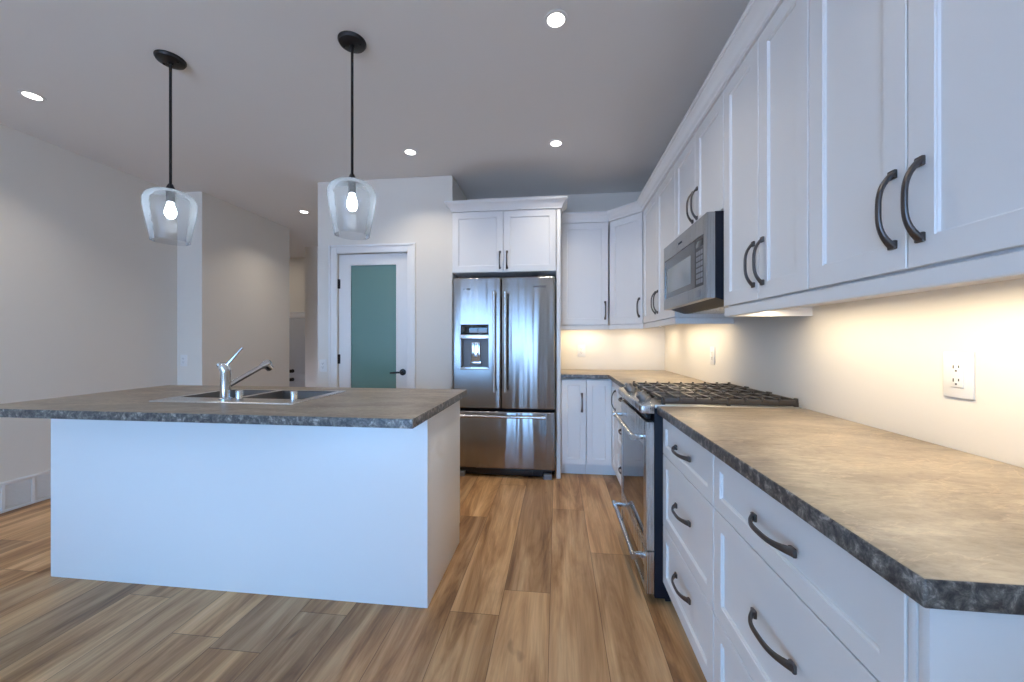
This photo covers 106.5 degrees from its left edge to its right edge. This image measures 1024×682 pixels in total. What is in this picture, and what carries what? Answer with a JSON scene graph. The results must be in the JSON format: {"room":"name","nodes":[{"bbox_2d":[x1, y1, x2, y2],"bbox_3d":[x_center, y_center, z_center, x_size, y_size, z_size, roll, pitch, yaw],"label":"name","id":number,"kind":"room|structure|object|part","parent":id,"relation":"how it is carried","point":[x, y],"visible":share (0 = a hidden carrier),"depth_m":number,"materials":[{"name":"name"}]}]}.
{"room":"kitchen","nodes":[
{"label":"kitchen","id":0,"kind":"room"},
{"bbox_2d":[0,124,176,508],"bbox_3d":[-3.907,-0.158,0.511,0.120,2.735,6.900,0,0,7],"label":"wall","id":1,"kind":"structure","parent":0,"point":[88,302],"depth_m":3.08,"materials":[{"name":"white paint"}]},
{"bbox_2d":[0,470,50,513],"bbox_3d":[-3.583,1.101,2.688,0.012,0.217,0.940,0,0,7],"label":"air vent","id":2,"kind":"object","parent":1,"relation":"in","point":[32,491],"visible":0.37,"depth_m":2.80,"materials":[{"name":"white metal"}]},
{"bbox_2d":[177,192,288,386],"bbox_3d":[-4.380,0.043,4.684,2.605,3.135,1.280,0,0,7],"label":"wall","id":3,"kind":"structure","parent":0,"point":[233,274],"depth_m":4.25,"materials":[{"name":"white paint"}]},
{"bbox_2d":[180,355,186,365],"bbox_3d":[-3.365,0.200,3.916,0.075,0.118,0.009,0,0,7],"label":"wall outlet","id":4,"kind":"object","parent":3,"relation":"attached to","point":[183,358],"visible":1,"depth_m":3.91,"materials":[{"name":"white plastic"}]},
{"bbox_2d":[289,258,304,311],"bbox_3d":[-4.212,0.043,6.215,2.820,3.135,2.040,0,0,7],"label":"wall","id":5,"kind":"structure","parent":0,"point":[296,265],"depth_m":7.01,"materials":[{"name":"white paint"}]},
{"bbox_2d":[289,318,304,386],"bbox_3d":[-3.662,0.585,6.954,0.960,2.010,0.115,0,0,7],"label":"door","id":6,"kind":"structure","parent":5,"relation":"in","point":[296,325],"depth_m":6.99,"materials":[{"name":"grey"}]},
{"bbox_2d":[289,312,304,317],"bbox_3d":[-3.661,0.537,6.956,1.200,2.145,0.040,0,0,7],"label":"trim","id":7,"kind":"structure","parent":5,"relation":"attached to","point":[291,314],"depth_m":6.98,"materials":[{"name":"white paint"}]},
{"bbox_2d":[305,246,317,386],"bbox_3d":[-2.411,0.043,6.134,1.875,3.135,0.120,0,0,7],"label":"wall","id":8,"kind":"structure","parent":0,"point":[311,253],"depth_m":6.17,"materials":[{"name":"white paint"}]},
{"bbox_2d":[0,456,706,681],"bbox_3d":[-1.249,1.270,1.345,5.205,0.120,9.420,0,0,7],"label":"floor","id":9,"kind":"structure","parent":0,"point":[541,582],"depth_m":1.65,"materials":[{"name":"brown wood"}]},
{"bbox_2d":[51,400,459,607],"bbox_3d":[-1.340,0.772,2.157,2.002,0.876,0.626,0,0,7],"label":"kitchen island","id":10,"kind":"object","parent":9,"relation":"on","point":[350,514],"visible":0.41,"depth_m":1.84,"materials":[{"name":"white paint"}]},
{"bbox_2d":[0,385,466,428],"bbox_3d":[-1.346,0.315,2.015,2.055,0.038,0.892,0,0,7],"label":"island countertop","id":11,"kind":"structure","parent":10,"relation":"on","point":[355,407],"depth_m":1.70,"materials":[{"name":"laminate"}]},
{"bbox_2d":[216,347,273,399],"bbox_3d":[-1.363,0.160,1.971,0.079,0.259,0.256,0,0,37],"label":"kitchen faucet","id":12,"kind":"object","parent":11,"relation":"on","point":[226,383],"visible":1,"depth_m":1.89,"materials":[{"name":"silver metal"}]},
{"bbox_3d":[-1.387,0.079,1.908,0.075,0.096,0.017,0,0,-26],"label":"lever","id":13,"kind":"part","parent":12,"relation":"part of","materials":[{"name":"silver metal"}]},
{"bbox_3d":[-1.371,0.177,1.971,0.027,0.104,0.162,0,0,30],"label":"spout","id":14,"kind":"part","parent":12,"relation":"part of","materials":[{"name":"silver metal"}]},
{"bbox_2d":[149,389,345,404],"bbox_3d":[-1.370,0.388,2.047,0.756,0.196,0.461,0,0,7],"label":"sink","id":15,"kind":"object","parent":11,"relation":"in","point":[251,396],"visible":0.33,"depth_m":2.05,"materials":[{"name":"silver metal"}]},
{"bbox_3d":[-1.551,0.388,2.114,0.305,0.196,0.305,0,0,7],"label":"bowl","id":16,"kind":"part","parent":15,"relation":"part of","materials":[{"name":"grey metal"}]},
{"bbox_2d":[235,390,243,398],"bbox_3d":[-1.361,0.268,1.907,0.035,0.044,0.035,0,0,7],"label":"cup","id":17,"kind":"object","parent":15,"relation":"on","point":[238,393],"visible":1,"depth_m":1.89,"materials":[{"name":"silver metal"}]},
{"bbox_3d":[-1.196,0.388,2.072,0.340,0.196,0.305,0,0,7],"label":"bowl","id":18,"kind":"part","parent":15,"relation":"part of","materials":[{"name":"grey metal"}]},
{"bbox_2d":[290,391,297,399],"bbox_3d":[-1.073,0.268,1.878,0.035,0.044,0.035,0,0,7],"label":"cup","id":19,"kind":"object","parent":15,"relation":"on","point":[293,394],"visible":1,"depth_m":1.86,"materials":[{"name":"silver metal"}]},
{"bbox_3d":[-0.357,0.772,2.022,0.019,0.876,0.550,0,0,7],"label":"panel","id":20,"kind":"part","parent":10,"relation":"part of","materials":[{"name":"white paint"}]},
{"bbox_3d":[-0.563,0.724,2.334,0.497,0.752,0.019,0,0,7],"label":"door","id":21,"kind":"part","parent":10,"relation":"part of","materials":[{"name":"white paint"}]},
{"bbox_2d":[453,275,554,479],"bbox_3d":[-0.043,0.318,3.662,0.908,1.785,0.737,0,0,7],"label":"refrigerator","id":22,"kind":"object","parent":9,"relation":"on","point":[504,327],"visible":0.98,"depth_m":3.36,"materials":[{"name":"silver metal"}]},
{"bbox_3d":[-0.330,-0.038,3.414,0.263,0.040,0.056,0,0,7],"label":"dispenser trim","id":23,"kind":"part","parent":22,"relation":"part of","materials":[{"name":"silver metal"}]},
{"bbox_3d":[-0.311,0.018,3.423,0.432,1.160,0.066,0,0,7],"label":"door","id":24,"kind":"part","parent":22,"relation":"part of","materials":[{"name":"silver metal"}]},
{"bbox_3d":[-0.153,0.007,3.338,0.030,0.875,0.068,0,0,7],"label":"handle","id":25,"kind":"part","parent":22,"relation":"part of","materials":[{"name":"silver metal"}]},
{"bbox_3d":[-0.081,0.658,3.329,0.750,0.030,0.068,0,0,7],"label":"handle","id":26,"kind":"part","parent":22,"relation":"part of","materials":[{"name":"silver metal"}]},
{"bbox_3d":[-0.057,0.007,3.327,0.030,0.875,0.068,0,0,7],"label":"handle","id":27,"kind":"part","parent":22,"relation":"part of","materials":[{"name":"silver metal"}]},
{"bbox_3d":[-0.074,0.874,3.395,0.908,0.503,0.066,0,0,7],"label":"freezer drawer","id":28,"kind":"part","parent":22,"relation":"part of","materials":[{"name":"silver metal"}]},
{"bbox_3d":[0.143,0.018,3.369,0.470,1.160,0.066,0,0,7],"label":"door","id":29,"kind":"part","parent":22,"relation":"part of","materials":[{"name":"silver metal"}]},
{"bbox_2d":[557,208,560,478],"bbox_3d":[0.447,0.022,3.678,0.036,2.375,0.647,0,0,7],"label":"panel","id":30,"kind":"object","parent":9,"relation":"on","point":[558,209],"visible":1,"depth_m":3.36,"materials":[{"name":"white paint"}]},
{"bbox_2d":[561,379,585,473],"bbox_3d":[0.581,0.773,3.678,0.222,0.874,0.616,0,0,7],"label":"base cabinet","id":31,"kind":"object","parent":9,"relation":"on","point":[573,391],"visible":0.93,"depth_m":3.42,"materials":[{"name":"white paint"}]},
{"bbox_3d":[0.620,0.548,3.382,0.020,0.174,0.036,0,0,7],"label":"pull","id":32,"kind":"part","parent":31,"relation":"part of","materials":[{"name":"grey metal"}]},
{"bbox_2d":[586,379,616,475],"bbox_3d":[1.089,0.773,3.497,0.824,0.874,0.857,0,0,7],"label":"base cabinet","id":33,"kind":"object","parent":9,"relation":"on","point":[601,394],"visible":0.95,"depth_m":3.39,"materials":[{"name":"white paint"}]},
{"bbox_3d":[0.771,0.722,3.392,0.215,0.752,0.019,0,0,7],"label":"door","id":34,"kind":"part","parent":33,"relation":"part of","materials":[{"name":"white paint"}]},
{"bbox_3d":[0.873,0.722,3.231,0.019,0.752,0.268,0,0,7],"label":"door","id":35,"kind":"part","parent":33,"relation":"part of","materials":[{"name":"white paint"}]},
{"bbox_2d":[561,369,708,386],"bbox_3d":[0.938,0.315,3.183,1.050,0.038,1.517,0,0,7],"label":"countertop","id":36,"kind":"structure","parent":33,"relation":"on","point":[619,377],"depth_m":3.35,"materials":[{"name":"laminate"}]},
{"bbox_2d":[617,385,623,484],"bbox_3d":[1.091,0.773,2.734,0.641,0.874,0.655,0,0,7],"label":"base cabinet","id":37,"kind":"object","parent":9,"relation":"on","point":[619,397],"visible":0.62,"depth_m":3.00,"materials":[{"name":"white paint"}]},
{"bbox_3d":[0.818,0.969,2.766,0.019,0.258,0.651,0,0,7],"label":"drawer","id":38,"kind":"part","parent":37,"relation":"part of","materials":[{"name":"white paint"}]},
{"bbox_3d":[0.818,0.675,2.766,0.019,0.321,0.651,0,0,7],"label":"drawer","id":39,"kind":"part","parent":37,"relation":"part of","materials":[{"name":"white paint"}]},
{"bbox_3d":[0.818,0.428,2.766,0.019,0.165,0.651,0,0,7],"label":"drawer","id":40,"kind":"part","parent":37,"relation":"part of","materials":[{"name":"white paint"}]},
{"bbox_2d":[663,418,714,681],"bbox_3d":[0.937,0.773,1.429,0.641,0.874,0.567,0,0,7],"label":"base cabinet","id":41,"kind":"object","parent":9,"relation":"on","point":[688,467],"visible":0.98,"depth_m":1.39,"materials":[{"name":"white paint"}]},
{"bbox_3d":[0.637,0.943,1.464,0.036,0.020,0.174,0,0,7],"label":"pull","id":42,"kind":"part","parent":41,"relation":"part of","materials":[{"name":"grey metal"}]},
{"bbox_3d":[0.637,0.663,1.464,0.036,0.020,0.174,0,0,7],"label":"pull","id":43,"kind":"part","parent":41,"relation":"part of","materials":[{"name":"grey metal"}]},
{"bbox_3d":[0.637,0.428,1.464,0.036,0.020,0.174,0,0,7],"label":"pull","id":44,"kind":"part","parent":41,"relation":"part of","materials":[{"name":"grey metal"}]},
{"bbox_3d":[0.664,0.428,1.461,0.019,0.165,0.563,0,0,7],"label":"drawer","id":45,"kind":"part","parent":41,"relation":"part of","materials":[{"name":"white paint"}]},
{"bbox_3d":[0.664,0.969,1.461,0.019,0.258,0.563,0,0,7],"label":"drawer","id":46,"kind":"part","parent":41,"relation":"part of","materials":[{"name":"white paint"}]},
{"bbox_3d":[0.664,0.675,1.461,0.019,0.321,0.563,0,0,7],"label":"drawer","id":47,"kind":"part","parent":41,"relation":"part of","materials":[{"name":"white paint"}]},
{"bbox_2d":[612,381,801,601],"bbox_3d":[0.955,0.726,2.065,0.726,0.967,0.691,0,0,7],"label":"gas range","id":48,"kind":"object","parent":9,"relation":"on","point":[640,519],"visible":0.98,"depth_m":1.83,"materials":[{"name":"silver metal"}]},
{"bbox_3d":[0.626,1.018,2.104,0.064,0.029,0.613,0,0,7],"label":"handle","id":49,"kind":"part","parent":48,"relation":"part of","materials":[{"name":"silver metal"}]},
{"bbox_3d":[0.626,0.455,2.104,0.064,0.029,0.613,0,0,7],"label":"handle","id":50,"kind":"part","parent":48,"relation":"part of","materials":[{"name":"silver metal"}]},
{"bbox_3d":[0.692,0.279,2.234,0.073,0.073,0.060,0,0,7],"label":"knob","id":51,"kind":"part","parent":48,"relation":"part of","materials":[{"name":"grey metal"}]},
{"bbox_3d":[0.664,1.100,2.099,0.007,0.092,0.607,0,0,7],"label":"drawer glass","id":52,"kind":"part","parent":48,"relation":"part of","materials":[{"name":"black glass"}]},
{"bbox_3d":[0.664,0.720,2.099,0.007,0.452,0.587,0,0,7],"label":"oven glass","id":53,"kind":"part","parent":48,"relation":"part of","materials":[{"name":"black"}]},
{"bbox_3d":[0.666,0.312,2.099,0.058,0.041,0.691,0,0,7],"label":"control panel","id":54,"kind":"part","parent":48,"relation":"part of","materials":[{"name":"silver metal"}]},
{"bbox_3d":[0.676,0.354,2.098,0.022,0.020,0.625,0,0,7],"label":"vent trim","id":55,"kind":"part","parent":48,"relation":"part of","materials":[{"name":"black metal"}]},
{"bbox_3d":[0.675,1.069,2.098,0.036,0.193,0.685,0,0,7],"label":"warming drawer","id":56,"kind":"part","parent":48,"relation":"part of","materials":[{"name":"silver metal"}]},
{"bbox_3d":[0.675,0.670,2.098,0.036,0.590,0.685,0,0,7],"label":"oven door","id":57,"kind":"part","parent":48,"relation":"part of","materials":[{"name":"silver metal"}]},
{"bbox_3d":[0.651,0.279,1.887,0.073,0.073,0.060,0,0,7],"label":"knob","id":58,"kind":"part","parent":48,"relation":"part of","materials":[{"name":"grey metal"}]},
{"bbox_2d":[635,387,801,408],"bbox_3d":[1.006,0.301,2.059,0.623,0.017,0.691,0,0,7],"label":"cooktop","id":59,"kind":"object","parent":48,"relation":"in","point":[653,401],"depth_m":1.73,"materials":[{"name":"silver metal"}]},
{"bbox_2d":[714,455,1023,681],"bbox_3d":[0.864,0.773,0.804,0.641,0.874,0.687,0,0,7],"label":"base cabinet","id":60,"kind":"object","parent":9,"relation":"on","point":[791,604],"visible":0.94,"depth_m":0.72,"materials":[{"name":"white paint"}]},
{"bbox_3d":[0.593,0.969,0.852,0.019,0.258,0.651,0,0,7],"label":"drawer","id":61,"kind":"part","parent":60,"relation":"part of","materials":[{"name":"white paint"}]},
{"bbox_3d":[0.565,0.663,0.855,0.036,0.020,0.174,0,0,7],"label":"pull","id":62,"kind":"part","parent":60,"relation":"part of","materials":[{"name":"grey metal"}]},
{"bbox_3d":[0.565,0.428,0.855,0.036,0.020,0.174,0,0,7],"label":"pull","id":63,"kind":"part","parent":60,"relation":"part of","materials":[{"name":"grey metal"}]},
{"bbox_3d":[0.593,0.675,0.852,0.019,0.321,0.651,0,0,7],"label":"drawer","id":64,"kind":"part","parent":60,"relation":"part of","materials":[{"name":"white paint"}]},
{"bbox_3d":[0.593,0.428,0.852,0.019,0.165,0.651,0,0,7],"label":"drawer","id":65,"kind":"part","parent":60,"relation":"part of","materials":[{"name":"white paint"}]},
{"bbox_2d":[657,406,1023,614],"bbox_3d":[0.900,0.315,1.074,0.631,0.038,1.282,0,0,7],"label":"countertop","id":66,"kind":"structure","parent":60,"relation":"on","point":[944,526],"depth_m":0.74,"materials":[{"name":"laminate"}]},
{"bbox_3d":[0.843,0.773,0.468,0.604,0.874,0.016,0,0,7],"label":"panel","id":67,"kind":"part","parent":60,"relation":"part of","materials":[{"name":"white paint"}]},
{"bbox_2d":[0,0,749,257],"bbox_3d":[-2.288,-1.575,1.921,7.405,0.100,10.320,0,0,7],"label":"ceiling","id":68,"kind":"structure","parent":0,"point":[480,89],"depth_m":2.33,"materials":[{"name":"white paint"}]},
{"bbox_2d":[17,90,46,101],"bbox_3d":[-2.983,-1.522,2.375,0.116,0.005,0.116,0,0,7],"label":"recessed light","id":69,"kind":"object","parent":68,"relation":"in","point":[28,94],"visible":1,"depth_m":2.37,"materials":[{"name":"white paint"}]},
{"bbox_2d":[141,49,197,245],"bbox_3d":[-1.846,-1.030,2.065,0.231,0.989,0.231,0,0,7],"label":"pendant light","id":70,"kind":"object","parent":68,"relation":"hanging from","point":[171,60],"visible":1,"depth_m":2.06,"materials":[{"name":"clear glass"}]},
{"bbox_3d":[-1.846,-0.674,2.065,0.231,0.278,0.231,0,0,7],"label":"lamp shade","id":71,"kind":"part","parent":70,"relation":"part of","materials":[{"name":"clear glass"}]},
{"bbox_2d":[164,190,175,202],"bbox_3d":[-1.846,-0.782,2.065,0.054,0.063,0.054,0,0,7],"label":"socket","id":72,"kind":"object","parent":70,"relation":"attached to","point":[170,196],"depth_m":2.05,"materials":[{"name":"grey metal"}]},
{"bbox_3d":[-1.846,-1.160,2.065,0.013,0.669,0.013,0,0,7],"label":"rod","id":73,"kind":"part","parent":70,"relation":"part of","materials":[{"name":"black metal"}]},
{"bbox_3d":[-1.846,-0.706,2.065,0.052,0.091,0.052,0,0,7],"label":"bulb","id":74,"kind":"part","parent":70,"relation":"part of","materials":[{"name":"white glass"}]},
{"bbox_2d":[299,210,309,213],"bbox_3d":[-2.454,-1.522,4.508,0.116,0.005,0.116,0,0,7],"label":"recessed light","id":75,"kind":"object","parent":68,"relation":"in","point":[300,211],"visible":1,"depth_m":4.50,"materials":[{"name":"white paint"}]},
{"bbox_2d":[327,31,375,239],"bbox_3d":[-0.813,-1.030,1.944,0.231,0.989,0.231,0,0,7],"label":"pendant light","id":76,"kind":"object","parent":68,"relation":"hanging from","point":[352,42],"visible":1,"depth_m":1.93,"materials":[{"name":"clear glass"}]},
{"bbox_3d":[-0.813,-0.674,1.944,0.231,0.278,0.231,0,0,7],"label":"lamp shade","id":77,"kind":"part","parent":76,"relation":"part of","materials":[{"name":"clear glass"}]},
{"bbox_2d":[346,180,357,193],"bbox_3d":[-0.813,-0.782,1.944,0.054,0.063,0.054,0,0,7],"label":"socket","id":78,"kind":"object","parent":76,"relation":"attached to","point":[351,184],"depth_m":1.93,"materials":[{"name":"grey metal"}]},
{"bbox_3d":[-0.813,-1.160,1.944,0.013,0.669,0.013,0,0,7],"label":"rod","id":79,"kind":"part","parent":76,"relation":"part of","materials":[{"name":"black metal"}]},
{"bbox_3d":[-0.813,-0.706,1.944,0.052,0.091,0.052,0,0,7],"label":"bulb","id":80,"kind":"part","parent":76,"relation":"part of","materials":[{"name":"white glass"}]},
{"bbox_2d":[403,148,417,155],"bbox_3d":[-0.820,-1.522,3.082,0.116,0.005,0.116,0,0,7],"label":"recessed light","id":81,"kind":"object","parent":68,"relation":"in","point":[411,152],"visible":1,"depth_m":3.08,"materials":[{"name":"white paint"}]},
{"bbox_2d":[548,139,562,146],"bbox_3d":[0.339,-1.522,2.946,0.116,0.005,0.116,0,0,7],"label":"recessed light","id":82,"kind":"object","parent":68,"relation":"in","point":[553,143],"visible":1,"depth_m":2.94,"materials":[{"name":"white paint"}]},
{"bbox_2d":[544,9,567,29],"bbox_3d":[0.208,-1.522,1.812,0.116,0.005,0.116,0,0,7],"label":"recessed light","id":83,"kind":"object","parent":68,"relation":"in","point":[555,19],"visible":1,"depth_m":1.81,"materials":[{"name":"white paint"}]},
{"bbox_2d":[318,175,467,388],"bbox_3d":[-1.173,-0.158,3.894,1.328,2.735,0.600,0,0,7],"label":"wall","id":84,"kind":"structure","parent":0,"point":[407,210],"depth_m":3.56,"materials":[{"name":"white paint"}]},
{"bbox_2d":[319,359,326,371],"bbox_3d":[-1.812,0.235,3.662,0.075,0.118,0.009,0,0,7],"label":"wall outlet","id":85,"kind":"object","parent":84,"relation":"attached to","point":[322,362],"visible":1,"depth_m":3.66,"materials":[{"name":"white plastic"}]},
{"bbox_2d":[328,243,415,388],"bbox_3d":[-1.321,0.150,3.596,0.855,2.120,0.026,0,0,7],"label":"trim","id":86,"kind":"structure","parent":84,"relation":"attached to","point":[410,248],"depth_m":3.59,"materials":[{"name":"white paint"}]},
{"bbox_2d":[338,253,406,388],"bbox_3d":[-1.325,0.185,3.621,0.710,2.025,0.089,0,0,7],"label":"door","id":87,"kind":"structure","parent":84,"relation":"in","point":[372,288],"depth_m":3.64,"materials":[{"name":"white paint"}]},
{"bbox_3d":[-1.315,0.111,3.644,0.463,1.673,0.006,0,0,7],"label":"glass","id":88,"kind":"part","parent":87,"relation":"part of","materials":[{"name":"teal glass"}]},
{"bbox_3d":[-1.069,0.293,3.573,0.142,0.062,0.052,0,0,7],"label":"lever handle","id":89,"kind":"part","parent":87,"relation":"part of","materials":[{"name":"black metal"}]},
{"bbox_2d":[468,192,664,455],"bbox_3d":[0.487,-0.158,4.061,2.152,2.735,0.120,0,0,7],"label":"wall","id":90,"kind":"structure","parent":0,"point":[615,349],"depth_m":3.94,"materials":[{"name":"white paint"}]},
{"bbox_2d":[452,209,555,281],"bbox_3d":[-0.043,-0.891,3.712,0.937,0.548,0.677,0,0,7],"label":"upper cabinet","id":91,"kind":"object","parent":90,"relation":"attached to","point":[514,243],"visible":0.99,"depth_m":3.42,"materials":[{"name":"white paint"}]},
{"bbox_3d":[-0.309,-0.891,3.449,0.465,0.544,0.019,0,0,7],"label":"door","id":92,"kind":"part","parent":91,"relation":"part of","materials":[{"name":"white paint"}]},
{"bbox_2d":[444,196,567,215],"bbox_3d":[-0.048,-1.208,3.491,1.096,0.085,0.278,0,0,7],"label":"crown molding","id":93,"kind":"structure","parent":91,"relation":"attached to","point":[551,202],"depth_m":3.38,"materials":[{"name":"white paint"}]},
{"bbox_3d":[0.156,-0.891,3.394,0.465,0.544,0.019,0,0,7],"label":"door","id":94,"kind":"part","parent":91,"relation":"part of","materials":[{"name":"white paint"}]},
{"bbox_2d":[578,345,584,356],"bbox_3d":[0.721,0.102,3.968,0.079,0.124,0.009,0,0,7],"label":"wall outlet","id":95,"kind":"object","parent":90,"relation":"attached to","point":[581,348],"visible":1,"depth_m":3.96,"materials":[{"name":"white plastic"}]},
{"bbox_2d":[561,222,607,325],"bbox_3d":[0.703,-0.631,3.770,0.442,0.968,0.406,0,0,7],"label":"upper cabinet","id":96,"kind":"object","parent":90,"relation":"attached to","point":[584,246],"visible":0.93,"depth_m":3.61,"materials":[{"name":"white paint"}]},
{"bbox_2d":[665,278,1023,467],"bbox_3d":[1.181,-0.158,0.238,0.120,2.735,7.550,0,0,7],"label":"wall","id":97,"kind":"structure","parent":0,"point":[874,362],"depth_m":1.24,"materials":[{"name":"white paint"}]},
{"bbox_2d":[608,212,679,326],"bbox_3d":[1.214,-0.631,3.593,0.598,0.968,0.637,0,0,7],"label":"upper cabinet","id":98,"kind":"object","parent":97,"relation":"attached to","point":[625,235],"visible":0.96,"depth_m":3.43,"materials":[{"name":"white paint"}]},
{"bbox_3d":[1.026,-0.633,3.440,0.019,0.960,0.350,0,0,-37],"label":"door","id":99,"kind":"part","parent":98,"relation":"part of","materials":[{"name":"white paint"}]},
{"bbox_3d":[1.091,-0.291,3.308,0.036,0.174,0.020,0,0,-37],"label":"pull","id":100,"kind":"part","parent":98,"relation":"part of","materials":[{"name":"grey metal"}]},
{"bbox_2d":[643,164,724,322],"bbox_3d":[1.230,-0.631,2.821,0.386,0.968,0.890,0,0,7],"label":"upper cabinet","id":101,"kind":"object","parent":97,"relation":"attached to","point":[659,214],"visible":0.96,"depth_m":2.78,"materials":[{"name":"white paint"}]},
{"bbox_2d":[561,317,733,329],"bbox_3d":[1.000,-0.127,3.044,0.487,0.038,1.553,0,0,-24],"label":"rail","id":102,"kind":"object","parent":101,"relation":"attached to","point":[719,320],"visible":0.88,"depth_m":2.72,"materials":[{"name":"white paint"}]},
{"bbox_3d":[1.109,-0.633,3.056,0.019,0.960,0.446,0,0,7],"label":"door","id":103,"kind":"part","parent":101,"relation":"part of","materials":[{"name":"white paint"}]},
{"bbox_3d":[1.059,-0.287,2.866,0.036,0.174,0.020,0,0,7],"label":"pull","id":104,"kind":"part","parent":101,"relation":"part of","materials":[{"name":"grey metal"}]},
{"bbox_3d":[1.052,-0.287,2.802,0.036,0.174,0.020,0,0,7],"label":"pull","id":105,"kind":"part","parent":101,"relation":"part of","materials":[{"name":"grey metal"}]},
{"bbox_3d":[1.057,-0.633,2.614,0.019,0.960,0.436,0,0,7],"label":"door","id":106,"kind":"part","parent":101,"relation":"part of","materials":[{"name":"white paint"}]},
{"bbox_2d":[675,91,723,238],"bbox_3d":[1.136,-0.850,2.028,0.386,0.530,0.700,0,0,7],"label":"upper cabinet","id":107,"kind":"object","parent":97,"relation":"attached to","point":[699,170],"visible":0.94,"depth_m":1.96,"materials":[{"name":"white paint"}]},
{"bbox_3d":[1.010,-0.852,2.219,0.019,0.522,0.346,0,0,7],"label":"door","id":108,"kind":"part","parent":107,"relation":"part of","materials":[{"name":"white paint"}]},
{"bbox_3d":[0.966,-0.725,2.078,0.036,0.174,0.020,0,0,7],"label":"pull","id":109,"kind":"part","parent":107,"relation":"part of","materials":[{"name":"grey metal"}]},
{"bbox_3d":[0.959,-0.725,2.015,0.036,0.174,0.020,0,0,7],"label":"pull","id":110,"kind":"part","parent":107,"relation":"part of","materials":[{"name":"grey metal"}]},
{"bbox_2d":[664,211,727,313],"bbox_3d":[1.118,-0.373,2.030,0.420,0.418,0.692,0,0,7],"label":"microwave","id":111,"kind":"object","parent":107,"relation":"attached to","point":[694,261],"visible":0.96,"depth_m":1.87,"materials":[{"name":"silver metal"}]},
{"bbox_3d":[0.927,-0.374,2.118,0.008,0.234,0.511,0,0,7],"label":"door glass","id":112,"kind":"part","parent":111,"relation":"part of","materials":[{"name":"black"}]},
{"bbox_3d":[0.889,-0.374,1.802,0.009,0.234,0.114,0,0,7],"label":"control panel","id":113,"kind":"part","parent":111,"relation":"part of","materials":[{"name":"black plastic"}]},
{"bbox_3d":[0.970,-0.852,1.871,0.019,0.522,0.346,0,0,7],"label":"door","id":114,"kind":"part","parent":107,"relation":"part of","materials":[{"name":"white paint"}]},
{"bbox_2d":[710,347,714,364],"bbox_3d":[1.403,0.102,2.676,0.009,0.124,0.079,0,0,7],"label":"wall outlet","id":115,"kind":"object","parent":97,"relation":"attached to","point":[712,349],"visible":1,"depth_m":2.66,"materials":[{"name":"white plastic"}]},
{"bbox_2d":[724,0,938,306],"bbox_3d":[1.061,-0.631,1.393,0.386,0.968,0.575,0,0,7],"label":"upper cabinet","id":116,"kind":"object","parent":97,"relation":"attached to","point":[766,100],"visible":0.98,"depth_m":1.34,"materials":[{"name":"white paint"}]},
{"bbox_3d":[0.932,-0.633,1.549,0.019,0.960,0.291,0,0,7],"label":"door","id":117,"kind":"part","parent":116,"relation":"part of","materials":[{"name":"white paint"}]},
{"bbox_3d":[0.890,-0.287,1.436,0.036,0.174,0.020,0,0,7],"label":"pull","id":118,"kind":"part","parent":116,"relation":"part of","materials":[{"name":"grey metal"}]},
{"bbox_3d":[0.883,-0.287,1.372,0.036,0.174,0.020,0,0,7],"label":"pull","id":119,"kind":"part","parent":116,"relation":"part of","materials":[{"name":"grey metal"}]},
{"bbox_3d":[0.898,-0.633,1.264,0.019,0.960,0.276,0,0,7],"label":"door","id":120,"kind":"part","parent":116,"relation":"part of","materials":[{"name":"white paint"}]},
{"bbox_2d":[809,0,1023,289],"bbox_3d":[0.990,-0.631,0.788,0.386,0.968,0.640,0,0,7],"label":"upper cabinet","id":121,"kind":"object","parent":97,"relation":"attached to","point":[916,107],"visible":1,"depth_m":0.79,"materials":[{"name":"white paint"}]},
{"bbox_2d":[561,0,783,223],"bbox_3d":[0.923,-1.159,2.026,0.652,0.085,3.299,0,0,-5],"label":"crown molding","id":122,"kind":"structure","parent":121,"relation":"attached to","point":[757,14],"depth_m":1.83,"materials":[{"name":"white paint"}]},
{"bbox_3d":[0.863,-0.633,0.965,0.019,0.960,0.314,0,0,7],"label":"door","id":123,"kind":"part","parent":121,"relation":"part of","materials":[{"name":"white paint"}]},
{"bbox_2d":[725,250,1023,316],"bbox_3d":[1.044,-0.127,1.071,0.346,0.038,1.212,0,0,7],"label":"rail","id":124,"kind":"object","parent":121,"relation":"attached to","point":[1011,264],"visible":1,"depth_m":0.83,"materials":[{"name":"white paint"}]},
{"bbox_3d":[0.820,-0.287,0.840,0.036,0.174,0.020,0,0,7],"label":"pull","id":125,"kind":"part","parent":121,"relation":"part of","materials":[{"name":"grey metal"}]},
{"bbox_3d":[0.813,-0.287,0.776,0.036,0.174,0.020,0,0,7],"label":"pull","id":126,"kind":"part","parent":121,"relation":"part of","materials":[{"name":"grey metal"}]},
{"bbox_3d":[0.825,-0.633,0.647,0.019,0.960,0.318,0,0,7],"label":"door","id":127,"kind":"part","parent":121,"relation":"part of","materials":[{"name":"white paint"}]},
{"bbox_2d":[943,352,974,399],"bbox_3d":[1.210,0.092,1.037,0.009,0.124,0.079,0,0,7],"label":"wall outlet","id":128,"kind":"object","parent":97,"relation":"attached to","point":[958,367],"visible":1,"depth_m":1.03,"materials":[{"name":"white plastic"}]},
{"bbox_2d":[950,362,963,387],"bbox_3d":[1.207,0.092,1.037,0.004,0.068,0.035,0,0,7],"label":"receptacle","id":129,"kind":"object","parent":128,"relation":"attached to","point":[956,368],"depth_m":1.03,"materials":[{"name":"white plastic"}]}
]}

